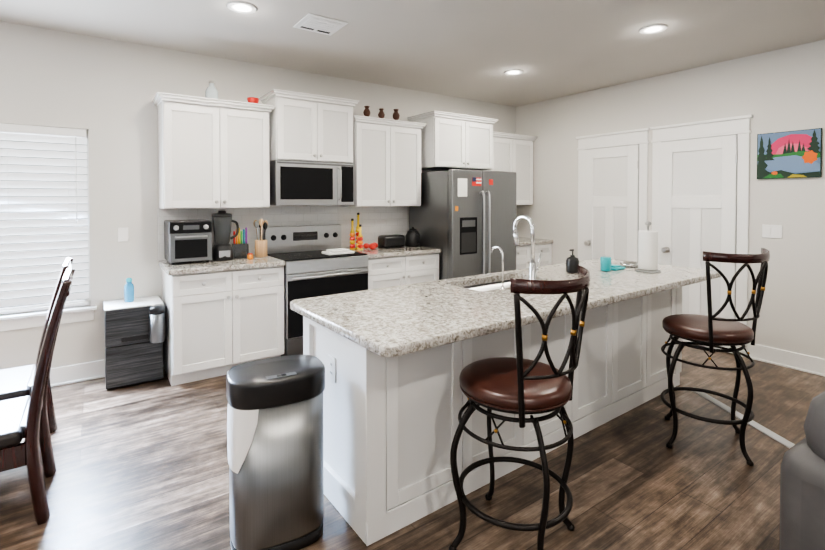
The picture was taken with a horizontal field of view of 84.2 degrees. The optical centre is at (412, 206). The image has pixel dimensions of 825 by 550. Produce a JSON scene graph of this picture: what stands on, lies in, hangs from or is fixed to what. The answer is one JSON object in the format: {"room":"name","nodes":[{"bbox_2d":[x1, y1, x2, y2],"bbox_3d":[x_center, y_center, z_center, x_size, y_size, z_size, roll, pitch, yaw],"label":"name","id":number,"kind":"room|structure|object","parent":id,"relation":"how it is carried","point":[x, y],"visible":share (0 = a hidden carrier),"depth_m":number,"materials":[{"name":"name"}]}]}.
{"room":"kitchen","nodes":[
{"label":"kitchen","id":0,"kind":"room"},
{"bbox_2d":[0,21,515,369],"bbox_3d":[-2.092,0.003,4.057,8.800,2.740,0.120,-1,1,-35],"label":"wall","id":1,"kind":"structure","parent":0,"point":[103,91],"depth_m":3.75,"materials":[{"name":"paint"}]},
{"bbox_2d":[0,130,96,330],"bbox_3d":[-2.995,0.147,3.392,1.055,1.525,0.145,-1,1,-35],"label":"window","id":2,"kind":"structure","parent":1,"relation":"in","point":[26,320],"depth_m":3.54,"materials":[{"name":"white"}]},
{"bbox_2d":[0,123,88,313],"bbox_3d":[-2.987,0.088,3.378,0.951,1.399,0.079,-1,1,-35],"label":"window blinds","id":3,"kind":"object","parent":2,"relation":"attached to","point":[20,191],"visible":0.9,"depth_m":3.49,"materials":[{"name":"white plastic"}]},
{"bbox_2d":[50,359,104,386],"bbox_3d":[-3.872,1.326,2.751,4.120,0.140,0.028,-1,1,-35],"label":"baseboard","id":4,"kind":"structure","parent":1,"relation":"attached to","point":[74,373],"depth_m":3.60,"materials":[{"name":"white wood"}]},
{"bbox_2d":[118,227,128,241],"bbox_3d":[-2.391,0.228,3.772,0.075,0.116,0.009,-1,1,-35],"label":"light switch","id":5,"kind":"object","parent":1,"relation":"attached to","point":[122,234],"visible":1,"depth_m":3.77,"materials":[{"name":"white plastic"}]},
{"bbox_2d":[152,92,275,208],"bbox_3d":[-1.718,-0.449,3.993,0.934,0.916,0.392,-1,1,-35],"label":"upper cabinet","id":6,"kind":"object","parent":1,"relation":"attached to","point":[213,152],"visible":0.98,"depth_m":3.84,"materials":[{"name":"white wood"}]},
{"bbox_2d":[205,81,217,98],"bbox_3d":[-1.756,-1.003,3.993,0.104,0.191,0.102,-1,1,-35],"label":"vase","id":7,"kind":"object","parent":6,"relation":"on","point":[211,91],"visible":0.75,"depth_m":3.96,"materials":[{"name":"white ceramic"}]},
{"bbox_2d":[247,97,258,103],"bbox_3d":[-1.448,-0.948,4.147,0.104,0.075,0.104,-1,1,-35],"label":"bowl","id":8,"kind":"object","parent":6,"relation":"on","point":[252,100],"visible":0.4,"depth_m":4.11,"materials":[{"name":"red"}]},
{"bbox_2d":[263,205,338,226],"bbox_3d":[-1.122,0.196,4.653,0.804,0.435,0.009,-1,1,-35],"label":"backsplash","id":9,"kind":"structure","parent":1,"relation":"attached to","point":[293,215],"depth_m":4.64,"materials":[{"name":"tile"}]},
{"bbox_2d":[259,89,358,163],"bbox_3d":[-1.001,-0.744,4.463,0.858,0.621,0.432,-1,1,-35],"label":"upper cabinet","id":10,"kind":"object","parent":1,"relation":"attached to","point":[307,127],"visible":1,"depth_m":4.29,"materials":[{"name":"white wood"}]},
{"bbox_2d":[269,160,353,205],"bbox_3d":[-0.996,-0.224,4.464,0.790,0.410,0.429,-1,1,-35],"label":"microwave","id":11,"kind":"object","parent":10,"relation":"attached to","point":[305,183],"visible":1,"depth_m":4.29,"materials":[{"name":"metal"}]},
{"bbox_2d":[341,115,426,206],"bbox_3d":[-0.321,-0.465,4.964,0.901,0.916,0.392,-1,1,-35],"label":"upper cabinet","id":12,"kind":"object","parent":1,"relation":"attached to","point":[387,161],"visible":0.96,"depth_m":4.81,"materials":[{"name":"white wood"}]},
{"bbox_2d":[363,106,370,116],"bbox_3d":[-0.485,-0.998,4.864,0.080,0.150,0.079,-1,1,-35],"label":"vase","id":13,"kind":"object","parent":12,"relation":"on","point":[366,112],"visible":0.73,"depth_m":4.84,"materials":[{"name":"brown ceramic"}]},
{"bbox_2d":[378,108,384,117],"bbox_3d":[-0.338,-0.996,4.967,0.076,0.142,0.075,-1,1,-35],"label":"vase","id":14,"kind":"object","parent":12,"relation":"on","point":[381,113],"visible":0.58,"depth_m":4.94,"materials":[{"name":"brown ceramic"}]},
{"bbox_2d":[392,109,399,119],"bbox_3d":[-0.181,-1.005,5.075,0.084,0.158,0.083,-1,1,-35],"label":"vase","id":15,"kind":"object","parent":12,"relation":"on","point":[396,115],"visible":0.69,"depth_m":5.05,"materials":[{"name":"brown ceramic"}]},
{"bbox_2d":[407,110,497,170],"bbox_3d":[0.485,-0.753,5.441,0.977,0.606,0.522,-1,1,-35],"label":"upper cabinet","id":16,"kind":"object","parent":1,"relation":"attached to","point":[449,140],"visible":0.98,"depth_m":5.21,"materials":[{"name":"white wood"}]},
{"bbox_2d":[482,131,537,204],"bbox_3d":[1.208,-0.483,6.027,0.881,0.916,0.392,-1,1,-35],"label":"upper cabinet","id":17,"kind":"object","parent":1,"relation":"attached to","point":[512,152],"visible":0.4,"depth_m":5.97,"materials":[{"name":"white wood"}]},
{"bbox_2d":[0,341,824,549],"bbox_3d":[0.131,1.468,0.883,8.800,0.080,7.910,-1,1,-35],"label":"floor","id":18,"kind":"structure","parent":0,"point":[143,466],"depth_m":2.33,"materials":[{"name":"brown wood"}]},
{"bbox_2d":[0,257,72,463],"bbox_3d":[-2.284,0.863,2.561,0.614,1.078,0.502,-1,1,-35],"label":"dining chair","id":19,"kind":"object","parent":18,"relation":"on","point":[16,382],"visible":0.33,"depth_m":2.54,"materials":[{"name":"brown wood"}]},
{"bbox_2d":[0,268,74,524],"bbox_3d":[-1.944,0.871,2.116,0.614,1.078,0.502,-1,1,-35],"label":"dining chair","id":20,"kind":"object","parent":18,"relation":"on","point":[25,418],"visible":1,"depth_m":2.04,"materials":[{"name":"brown wood"}]},
{"bbox_2d":[104,295,164,388],"bbox_3d":[-2.203,1.071,3.617,0.394,0.620,0.475,-1,1,-35],"label":"drawer unit","id":21,"kind":"object","parent":18,"relation":"on","point":[134,330],"visible":1,"depth_m":3.50,"materials":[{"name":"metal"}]},
{"bbox_2d":[124,278,133,301],"bbox_3d":[-2.273,0.664,3.662,0.068,0.190,0.068,-1,1,-35],"label":"water bottle","id":22,"kind":"object","parent":21,"relation":"on","point":[129,291],"visible":0.98,"depth_m":3.64,"materials":[{"name":"blue plastic"}]},
{"bbox_2d":[157,208,284,385],"bbox_3d":[-1.633,0.694,3.910,0.892,1.363,0.658,-1,1,-35],"label":"base cabinet","id":23,"kind":"object","parent":18,"relation":"on","point":[222,318],"visible":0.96,"depth_m":3.69,"materials":[{"name":"white wood"}]},
{"bbox_2d":[164,219,211,264],"bbox_3d":[-1.878,0.286,3.827,0.320,0.350,0.369,-1,1,-35],"label":"toaster oven","id":24,"kind":"object","parent":23,"relation":"on","point":[188,240],"visible":1,"depth_m":3.71,"materials":[{"name":"silver metal"}]},
{"bbox_2d":[212,211,238,260],"bbox_3d":[-1.637,0.245,4.000,0.228,0.427,0.190,-1,1,-35],"label":"blender","id":25,"kind":"object","parent":23,"relation":"on","point":[222,248],"visible":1,"depth_m":3.92,"materials":[{"name":"black plastic"}]},
{"bbox_2d":[232,227,248,257],"bbox_3d":[-1.556,0.321,4.124,0.130,0.270,0.090,-1,1,-35],"label":"knife block","id":26,"kind":"object","parent":23,"relation":"on","point":[240,247],"visible":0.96,"depth_m":4.10,"materials":[{"name":"black plastic"}]},
{"bbox_2d":[247,253,252,258],"bbox_3d":[-1.431,0.432,4.024,0.050,0.051,0.050,-1,1,-35],"label":"jar","id":27,"kind":"object","parent":23,"relation":"on","point":[249,255],"visible":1,"depth_m":4.01,"materials":[{"name":"orange glass"}]},
{"bbox_2d":[254,219,267,256],"bbox_3d":[-1.394,0.279,4.209,0.133,0.351,0.152,-1,1,-35],"label":"utensil crock","id":28,"kind":"object","parent":23,"relation":"on","point":[260,247],"visible":1,"depth_m":4.17,"materials":[{"name":"brown wood"}]},
{"bbox_2d":[226,355,324,549],"bbox_3d":[-0.582,1.047,1.964,0.399,0.725,0.294,0,1,-27],"label":"trash can","id":29,"kind":"object","parent":18,"relation":"on","point":[275,445],"visible":1,"depth_m":1.84,"materials":[{"name":"silver metal"}]},
{"bbox_2d":[263,224,368,355],"bbox_3d":[-0.913,0.781,4.363,0.798,1.175,0.717,-1,1,-35],"label":"range","id":30,"kind":"object","parent":18,"relation":"on","point":[318,260],"visible":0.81,"depth_m":4.18,"materials":[{"name":"metal"}]},
{"bbox_2d":[339,206,440,289],"bbox_3d":[-0.241,0.678,4.878,0.888,1.363,0.658,-1,1,-35],"label":"base cabinet","id":31,"kind":"object","parent":18,"relation":"on","point":[391,267],"visible":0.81,"depth_m":4.82,"materials":[{"name":"white wood"}]},
{"bbox_2d":[350,219,354,249],"bbox_3d":[-0.631,0.283,4.798,0.060,0.324,0.060,-1,1,-35],"label":"bottle","id":32,"kind":"object","parent":31,"relation":"on","point":[352,239],"visible":1,"depth_m":4.78,"materials":[{"name":"yellow glass"}]},
{"bbox_2d":[356,213,359,248],"bbox_3d":[-0.578,0.251,4.870,0.060,0.384,0.060,-1,1,-35],"label":"bottle","id":33,"kind":"object","parent":31,"relation":"on","point":[357,230],"visible":0.6,"depth_m":4.85,"materials":[{"name":"yellow glass"}]},
{"bbox_2d":[357,224,362,249],"bbox_3d":[-0.544,0.313,4.761,0.060,0.264,0.060,-1,1,-35],"label":"bottle","id":34,"kind":"object","parent":31,"relation":"on","point":[360,242],"visible":1,"depth_m":4.75,"materials":[{"name":"yellow glass"}]},
{"bbox_2d":[363,242,377,249],"bbox_3d":[-0.423,0.410,4.837,0.153,0.068,0.185,-1,1,-35],"label":"tomatoes","id":35,"kind":"object","parent":31,"relation":"on","point":[374,245],"visible":1,"depth_m":4.83,"materials":[{"name":"red food"}]},
{"bbox_2d":[378,234,404,248],"bbox_3d":[-0.231,0.373,4.986,0.270,0.137,0.170,-1,1,-35],"label":"toaster","id":36,"kind":"object","parent":31,"relation":"on","point":[391,241],"visible":1,"depth_m":4.91,"materials":[{"name":"black plastic"}]},
{"bbox_2d":[405,227,419,246],"bbox_3d":[0.019,0.332,5.073,0.170,0.216,0.220,-1,1,-35],"label":"kettle","id":37,"kind":"object","parent":31,"relation":"on","point":[412,237],"visible":1,"depth_m":5.03,"materials":[{"name":"black plastic"}]},
{"bbox_2d":[409,169,516,279],"bbox_3d":[0.601,0.475,5.296,0.963,1.755,0.873,-1,1,-35],"label":"refrigerator","id":38,"kind":"object","parent":18,"relation":"on","point":[462,220],"visible":0.69,"depth_m":4.93,"materials":[{"name":"metal"}]},
{"bbox_2d":[301,286,681,545],"bbox_3d":[0.752,0.954,2.976,2.819,0.876,0.722,-1,1,-36],"label":"kitchen island","id":39,"kind":"object","parent":18,"relation":"on","point":[395,360],"depth_m":2.16,"materials":[{"name":"white wood"}]},
{"bbox_2d":[290,258,720,361],"bbox_3d":[0.814,0.498,2.863,2.938,0.040,0.948,-1,1,-36],"label":"island countertop","id":40,"kind":"structure","parent":39,"relation":"on","point":[394,321],"depth_m":2.29,"materials":[{"name":"white stone"}]},
{"bbox_2d":[491,246,504,289],"bbox_3d":[0.503,0.356,2.693,0.032,0.250,0.111,-1,1,-36],"label":"tap","id":41,"kind":"object","parent":40,"relation":"on","point":[502,287],"visible":1,"depth_m":2.66,"materials":[{"name":"silver metal"}]},
{"bbox_2d":[462,278,537,289],"bbox_3d":[0.567,0.614,2.930,0.720,0.217,0.390,-1,1,-36],"label":"sink","id":42,"kind":"object","parent":40,"relation":"in","point":[495,283],"depth_m":3.10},
{"bbox_2d":[513,215,540,279],"bbox_3d":[0.716,0.263,2.869,0.093,0.429,0.186,-1,1,-36],"label":"faucet","id":43,"kind":"object","parent":40,"relation":"attached to","point":[533,269],"visible":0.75,"depth_m":2.80,"materials":[{"name":"silver metal"}]},
{"bbox_2d":[566,249,578,272],"bbox_3d":[1.152,0.387,3.286,0.092,0.167,0.092,-1,1,-36],"label":"soap dispenser","id":44,"kind":"object","parent":40,"relation":"on","point":[572,262],"visible":0.96,"depth_m":3.25,"materials":[{"name":"black plastic"}]},
{"bbox_2d":[600,256,610,270],"bbox_3d":[1.425,0.419,3.367,0.076,0.100,0.076,-1,1,-36],"label":"cup","id":45,"kind":"object","parent":40,"relation":"on","point":[605,262],"visible":0.98,"depth_m":3.34,"materials":[{"name":"teal plastic"}]},
{"bbox_2d":[600,264,624,270],"bbox_3d":[1.513,0.453,3.450,0.140,0.030,0.130,-1,1,-36],"label":"cloth","id":46,"kind":"object","parent":40,"relation":"on","point":[616,267],"visible":0.52,"depth_m":3.40,"materials":[{"name":"teal fabric"}]},
{"bbox_2d":[620,261,637,266],"bbox_3d":[1.701,0.451,3.583,0.140,0.030,0.140,-1,1,-36],"label":"metal dish","id":47,"kind":"object","parent":40,"relation":"on","point":[628,264],"visible":0.96,"depth_m":3.55,"materials":[{"name":"silver metal"}]},
{"bbox_2d":[635,221,660,272],"bbox_3d":[1.722,0.287,3.340,0.170,0.366,0.170,-1,1,-36],"label":"paper towel holder","id":48,"kind":"object","parent":40,"relation":"on","point":[647,251],"visible":1,"depth_m":3.29,"materials":[{"name":"paper"}]},
{"bbox_2d":[449,265,590,549],"bbox_3d":[0.436,0.830,1.914,0.538,1.160,0.565,-1,1,-35],"label":"bar stool","id":49,"kind":"object","parent":18,"relation":"on","point":[520,385],"visible":1,"depth_m":1.76,"materials":[{"name":"black metal"}]},
{"bbox_2d":[516,237,552,269],"bbox_3d":[1.286,0.660,5.939,0.872,1.363,0.658,-1,1,-35],"label":"base cabinet","id":50,"kind":"object","parent":18,"relation":"on","point":[543,247],"visible":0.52,"depth_m":5.77,"materials":[{"name":"white wood"}]},
{"bbox_2d":[660,248,769,465],"bbox_3d":[1.756,0.817,2.717,0.557,1.160,0.571,-1,1,-35],"label":"bar stool","id":51,"kind":"object","parent":18,"relation":"on","point":[710,330],"visible":1,"depth_m":2.55,"materials":[{"name":"black metal"}]},
{"bbox_2d":[693,387,794,448],"bbox_3d":[2.182,1.386,2.960,0.070,0.012,1.030,0,1,-6],"label":"cord cover","id":52,"kind":"object","parent":18,"relation":"on","point":[770,433],"visible":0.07,"depth_m":2.91,"materials":[{"name":"grey plastic"}]},
{"bbox_2d":[779,391,824,549],"bbox_3d":[2.271,0.905,1.596,2.090,1.020,0.950,-1,1,-32],"label":"sofa","id":53,"kind":"object","parent":18,"relation":"on","point":[802,499],"visible":1,"depth_m":1.40,"materials":[{"name":"grey fabric"}]},
{"bbox_2d":[0,0,824,106],"bbox_3d":[0.131,-1.352,0.835,8.800,0.080,7.910,-1,1,-35],"label":"ceiling","id":54,"kind":"structure","parent":0,"point":[476,49],"depth_m":3.62,"materials":[{"name":"paint"}]},
{"bbox_2d":[227,1,256,13],"bbox_3d":[-1.150,-1.345,3.081,0.194,0.010,0.194,-1,1,-35],"label":"recessed light","id":55,"kind":"object","parent":54,"relation":"in","point":[241,7],"visible":1,"depth_m":3.07,"materials":[{"name":"white glass"}]},
{"bbox_2d":[293,13,347,35],"bbox_3d":[-0.684,-1.348,3.392,0.310,0.014,0.310,-1,1,-35],"label":"ceiling vent","id":56,"kind":"object","parent":54,"relation":"in","point":[318,24],"visible":1,"depth_m":3.36,"materials":[{"name":"white plastic"}]},
{"bbox_2d":[504,69,522,74],"bbox_3d":[1.028,-1.371,4.643,0.194,0.010,0.194,-1,1,-35],"label":"recessed light","id":57,"kind":"object","parent":54,"relation":"in","point":[513,72],"visible":1,"depth_m":4.64,"materials":[{"name":"white glass"}]},
{"bbox_2d":[639,24,667,33],"bbox_3d":[1.830,-1.351,3.472,0.194,0.010,0.194,-1,1,-35],"label":"recessed light","id":58,"kind":"object","parent":54,"relation":"in","point":[653,29],"visible":1,"depth_m":3.46,"materials":[{"name":"white glass"}]},
{"bbox_2d":[516,39,824,358],"bbox_3d":[3.729,0.017,3.287,0.120,2.740,7.790,-1,1,-35],"label":"wall","id":59,"kind":"structure","parent":0,"point":[780,90],"depth_m":4.12,"materials":[{"name":"paint"}]},
{"bbox_2d":[576,128,649,261],"bbox_3d":[2.242,0.252,5.229,0.104,2.203,0.896,-1,1,-35],"label":"pantry door","id":60,"kind":"structure","parent":59,"relation":"in","point":[612,193],"depth_m":5.21,"materials":[{"name":"white wood"}]},
{"bbox_2d":[650,114,752,356],"bbox_3d":[2.764,0.265,4.478,0.104,2.203,0.916,-1,1,-35],"label":"hall door","id":61,"kind":"structure","parent":59,"relation":"in","point":[700,187],"depth_m":4.43,"materials":[{"name":"white wood"}]},
{"bbox_2d":[762,224,781,238],"bbox_3d":[3.152,0.214,4.004,0.009,0.116,0.145,-1,1,-35],"label":"light switch","id":62,"kind":"object","parent":59,"relation":"attached to","point":[771,231],"visible":1,"depth_m":4.00,"materials":[{"name":"white plastic"}]},
{"bbox_2d":[747,343,824,376],"bbox_3d":[3.825,1.321,3.041,0.028,0.140,7.000,-1,1,-35],"label":"baseboard","id":63,"kind":"structure","parent":59,"relation":"attached to","point":[795,361],"depth_m":3.91,"materials":[{"name":"white wood"}]},
{"bbox_2d":[757,128,821,178],"bbox_3d":[3.206,-0.446,3.900,0.026,0.400,0.440,-1,1,-35],"label":"painting","id":64,"kind":"object","parent":59,"relation":"attached to","point":[793,154],"visible":1,"depth_m":3.88,"materials":[{"name":"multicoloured paint"}]}
]}

